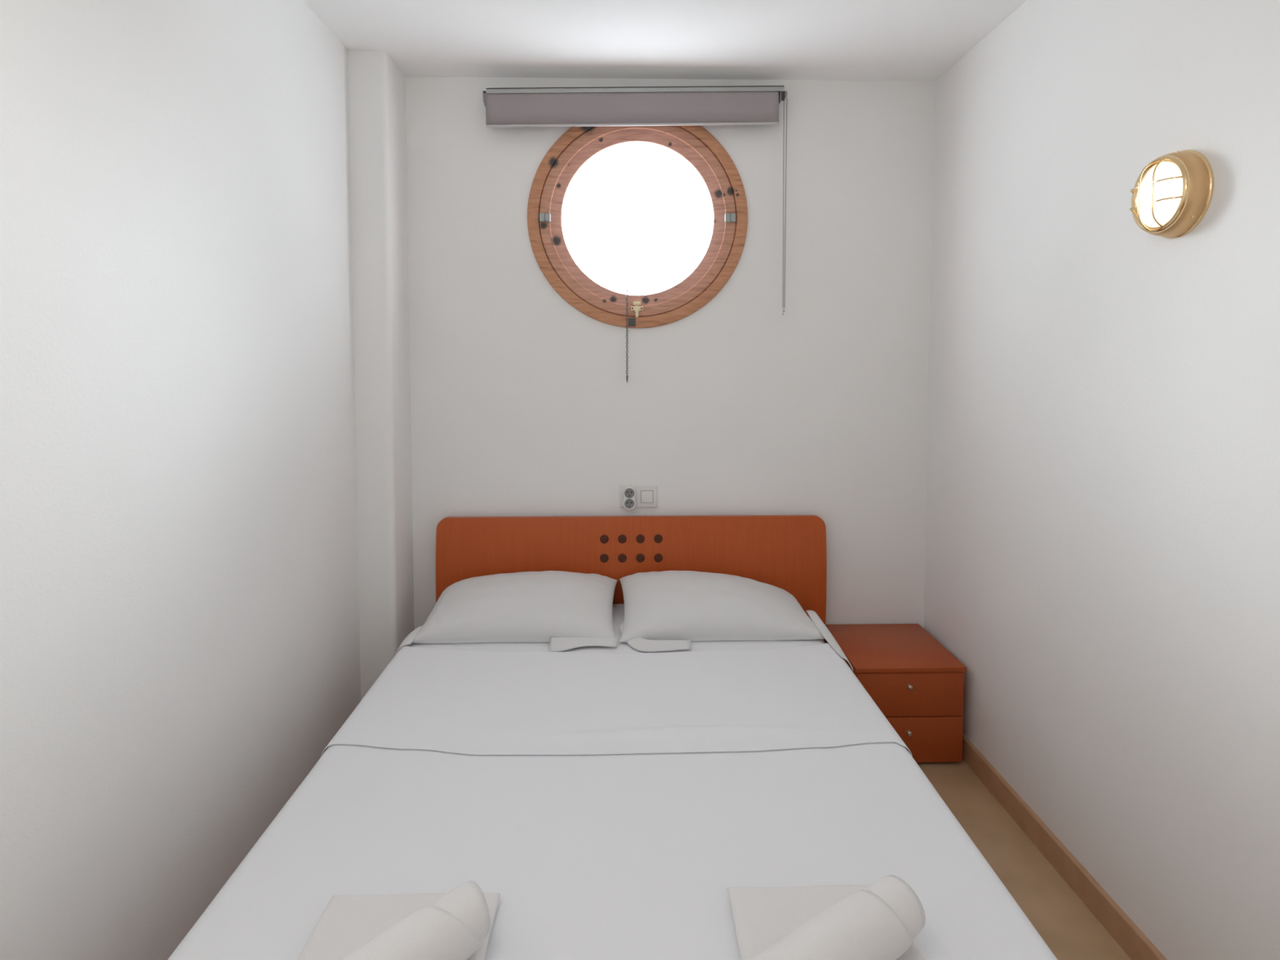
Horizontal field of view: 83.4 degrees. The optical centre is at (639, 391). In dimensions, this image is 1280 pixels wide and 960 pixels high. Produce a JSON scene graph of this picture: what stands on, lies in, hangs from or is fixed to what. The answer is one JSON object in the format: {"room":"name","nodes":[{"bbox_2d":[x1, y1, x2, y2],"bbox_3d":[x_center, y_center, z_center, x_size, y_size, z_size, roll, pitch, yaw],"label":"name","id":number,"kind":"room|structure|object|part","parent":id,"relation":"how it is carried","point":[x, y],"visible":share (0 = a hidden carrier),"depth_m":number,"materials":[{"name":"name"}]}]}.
{"room":"bedroom","nodes":[
{"label":"bedroom","id":0,"kind":"room"},
{"bbox_2d":[0,0,360,959],"bbox_3d":[-1.067,0.141,0.845,0.140,2.534,4.202,0,3,-1],"label":"wall","id":1,"kind":"structure","parent":0,"point":[180,632],"depth_m":1.52,"materials":[{"name":"white paint"}]},
{"bbox_2d":[347,50,414,700],"bbox_3d":[-0.975,0.046,2.738,0.132,2.534,0.235,0,3,-1],"label":"pillar","id":2,"kind":"structure","parent":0,"point":[376,85],"depth_m":2.63,"materials":[{"name":"white paint"}]},
{"bbox_2d":[302,0,1026,81],"bbox_3d":[0.108,-1.196,0.805,2.490,0.140,4.202,0,3,-1],"label":"ceiling","id":3,"kind":"structure","parent":0,"point":[833,40],"depth_m":2.45,"materials":[{"name":"white paint"}]},
{"bbox_2d":[405,76,934,629],"bbox_3d":[0.060,0.037,2.925,2.210,2.534,0.090,0,3,-1],"label":"wall","id":4,"kind":"structure","parent":0,"point":[523,403],"depth_m":2.87,"materials":[{"name":"white paint"}]},
{"bbox_2d":[482,85,787,315],"bbox_3d":[-0.015,-0.739,2.798,1.187,0.897,0.068,-1,3,-1],"label":"roller blind","id":5,"kind":"object","parent":4,"relation":"attached to","point":[596,106],"visible":1,"depth_m":2.75,"materials":[{"name":"grey fabric"}]},
{"bbox_3d":[-0.017,-1.158,2.779,1.140,0.021,0.065,-1,3,-1],"label":"mounting rail","id":6,"kind":"part","parent":5,"relation":"part of","materials":[{"name":"grey metal"}]},
{"bbox_3d":[0.563,-0.720,2.804,0.020,0.838,0.007,-2,3,-31],"label":"bead chain","id":7,"kind":"part","parent":5,"relation":"part of","materials":[{"name":"grey plastic"}]},
{"bbox_2d":[527,124,747,328],"bbox_3d":[-0.009,-0.689,2.869,0.869,0.869,0.116,0,3,-1],"label":"window","id":8,"kind":"structure","parent":4,"relation":"in","point":[553,178],"depth_m":2.84,"materials":[{"name":"brown wood"}]},
{"bbox_2d":[625,289,628,382],"bbox_3d":[-0.051,-0.217,2.838,0.010,0.366,0.036,0,3,-1],"label":"pull chain","id":9,"kind":"object","parent":8,"relation":"hanging from","point":[627,376],"visible":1,"depth_m":2.82,"materials":[{"name":"silver metal"}]},
{"bbox_3d":[-0.032,-0.276,2.845,0.028,0.034,0.004,0,3,-1],"label":"strike plate","id":10,"kind":"part","parent":8,"relation":"part of","materials":[{"name":"grey metal"}]},
{"bbox_3d":[-0.012,-0.328,2.840,0.047,0.026,0.016,0,3,-1],"label":"bolt plate","id":11,"kind":"part","parent":8,"relation":"part of","materials":[{"name":"gold metal"}]},
{"bbox_2d":[620,485,657,507],"bbox_3d":[-0.006,0.422,2.891,0.149,0.085,0.013,0,3,-1],"label":"switch plate","id":12,"kind":"object","parent":4,"relation":"attached to","point":[646,496],"visible":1,"depth_m":2.89,"materials":[{"name":"white plastic"}]},
{"bbox_2d":[622,485,635,510],"bbox_3d":[-0.042,0.424,2.872,0.052,0.095,0.031,0,3,-1],"label":"adapter","id":13,"kind":"object","parent":12,"relation":"attached to","point":[628,491],"visible":1,"depth_m":2.86,"materials":[{"name":"white plastic"}]},
{"bbox_2d":[624,498,634,508],"bbox_3d":[-0.042,0.446,2.865,0.040,0.040,0.003,0,3,-1],"label":"socket","id":14,"kind":"object","parent":13,"relation":"attached to","point":[628,503],"depth_m":2.86,"materials":[{"name":"black"}]},
{"bbox_2d":[624,488,634,497],"bbox_3d":[-0.042,0.404,2.862,0.040,0.040,0.003,0,3,-1],"label":"socket","id":15,"kind":"object","parent":13,"relation":"attached to","point":[628,492],"depth_m":2.86,"materials":[{"name":"black"}]},
{"bbox_2d":[916,759,1131,959],"bbox_3d":[0.108,1.465,0.938,2.490,0.120,4.202,0,3,-1],"label":"floor","id":16,"kind":"structure","parent":0,"point":[1063,921],"depth_m":2.03,"materials":[{"name":"brown wood"}]},
{"bbox_2d":[408,515,826,653],"bbox_3d":[-0.008,0.951,1.904,1.540,0.810,1.987,0,3,-1],"label":"bed","id":17,"kind":"object","parent":16,"relation":"on","point":[788,553],"visible":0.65,"depth_m":2.83,"materials":[{"name":"brown wood"}]},
{"bbox_2d":[394,570,617,656],"bbox_3d":[-0.445,0.768,2.566,0.728,0.169,0.489,0,3,-1],"label":"pillow","id":18,"kind":"object","parent":17,"relation":"on","point":[565,610],"visible":1,"depth_m":2.46,"materials":[{"name":"white fabric"}]},
{"bbox_2d":[167,643,1057,959],"bbox_3d":[-0.056,1.006,1.639,1.450,0.306,1.497,0,3,-1],"label":"sheet","id":19,"kind":"object","parent":17,"relation":"on","point":[612,804],"visible":0.98,"depth_m":1.50,"materials":[{"name":"white fabric"}]},
{"bbox_2d":[297,892,500,959],"bbox_3d":[-0.384,0.883,1.080,0.294,0.022,0.338,0,3,-1],"label":"folded towel","id":20,"kind":"object","parent":19,"relation":"on","point":[348,922],"visible":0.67,"depth_m":1.18,"materials":[{"name":"white fabric"}]},
{"bbox_2d":[341,880,490,959],"bbox_3d":[-0.364,0.822,1.009,0.100,0.096,0.338,2,4,40],"label":"rolled towel","id":21,"kind":"object","parent":20,"relation":"on","point":[454,926],"visible":1,"depth_m":1.05,"materials":[{"name":"white fabric"}]},
{"bbox_2d":[727,884,926,959],"bbox_3d":[0.302,0.882,1.095,0.290,0.022,0.346,0,3,-1],"label":"folded towel","id":22,"kind":"object","parent":19,"relation":"on","point":[762,917],"visible":0.58,"depth_m":1.20,"materials":[{"name":"white fabric"}]},
{"bbox_2d":[749,875,925,959],"bbox_3d":[0.286,0.820,1.052,0.338,0.097,0.101,-2,4,-36],"label":"rolled towel","id":23,"kind":"object","parent":22,"relation":"on","point":[880,921],"visible":1,"depth_m":1.05,"materials":[{"name":"white fabric"}]},
{"bbox_3d":[-0.060,1.007,1.872,1.421,0.271,1.920,0,3,-1],"label":"mattress","id":24,"kind":"part","parent":17,"relation":"part of","materials":[{"name":"white fabric"}]},
{"bbox_2d":[618,570,853,671],"bbox_3d":[0.293,0.773,2.528,0.745,0.171,0.593,0,3,-1],"label":"pillow","id":25,"kind":"object","parent":17,"relation":"on","point":[665,611],"visible":1,"depth_m":2.47,"materials":[{"name":"white fabric"}]},
{"bbox_2d":[824,623,966,762],"bbox_3d":[0.947,1.136,2.729,0.393,0.357,0.428,0,3,-1],"label":"nightstand","id":26,"kind":"object","parent":16,"relation":"on","point":[914,681],"visible":0.79,"depth_m":2.54,"materials":[{"name":"brown wood"}]},
{"bbox_3d":[0.946,0.966,2.727,0.393,0.018,0.415,0,3,-1],"label":"panel","id":27,"kind":"part","parent":26,"relation":"part of","materials":[{"name":"brown wood"}]},
{"bbox_3d":[0.946,1.200,2.526,0.016,0.016,0.018,0,3,-1],"label":"knob","id":28,"kind":"part","parent":26,"relation":"part of","materials":[{"name":"silver metal"}]},
{"bbox_3d":[0.951,1.066,2.537,0.380,0.156,0.017,0,3,-1],"label":"drawer","id":29,"kind":"part","parent":26,"relation":"part of","materials":[{"name":"brown wood"}]},
{"bbox_3d":[0.946,1.035,2.518,0.016,0.016,0.018,0,3,-1],"label":"knob","id":30,"kind":"part","parent":26,"relation":"part of","materials":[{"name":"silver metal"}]},
{"bbox_3d":[0.951,1.229,2.546,0.380,0.164,0.017,0,3,-1],"label":"drawer","id":31,"kind":"part","parent":26,"relation":"part of","materials":[{"name":"brown wood"}]},
{"bbox_2d":[924,0,1279,959],"bbox_3d":[1.283,0.138,0.899,0.140,2.534,4.202,0,3,-1],"label":"wall","id":32,"kind":"structure","parent":0,"point":[1102,556],"depth_m":1.78,"materials":[{"name":"white paint"}]},
{"bbox_2d":[962,733,1167,959],"bbox_3d":[1.205,1.362,0.984,0.014,0.081,3.972,0,3,-1],"label":"baseboard","id":33,"kind":"structure","parent":32,"relation":"attached to","point":[1121,927],"depth_m":1.99,"materials":[{"name":"brown wood"}]},
{"bbox_2d":[1128,149,1213,238],"bbox_3d":[1.157,-0.437,1.593,0.077,0.190,0.190,0,3,-1],"label":"lamp","id":34,"kind":"object","parent":32,"relation":"attached to","point":[1171,195],"visible":1,"depth_m":1.55,"materials":[{"name":"gold metal"}]}
]}

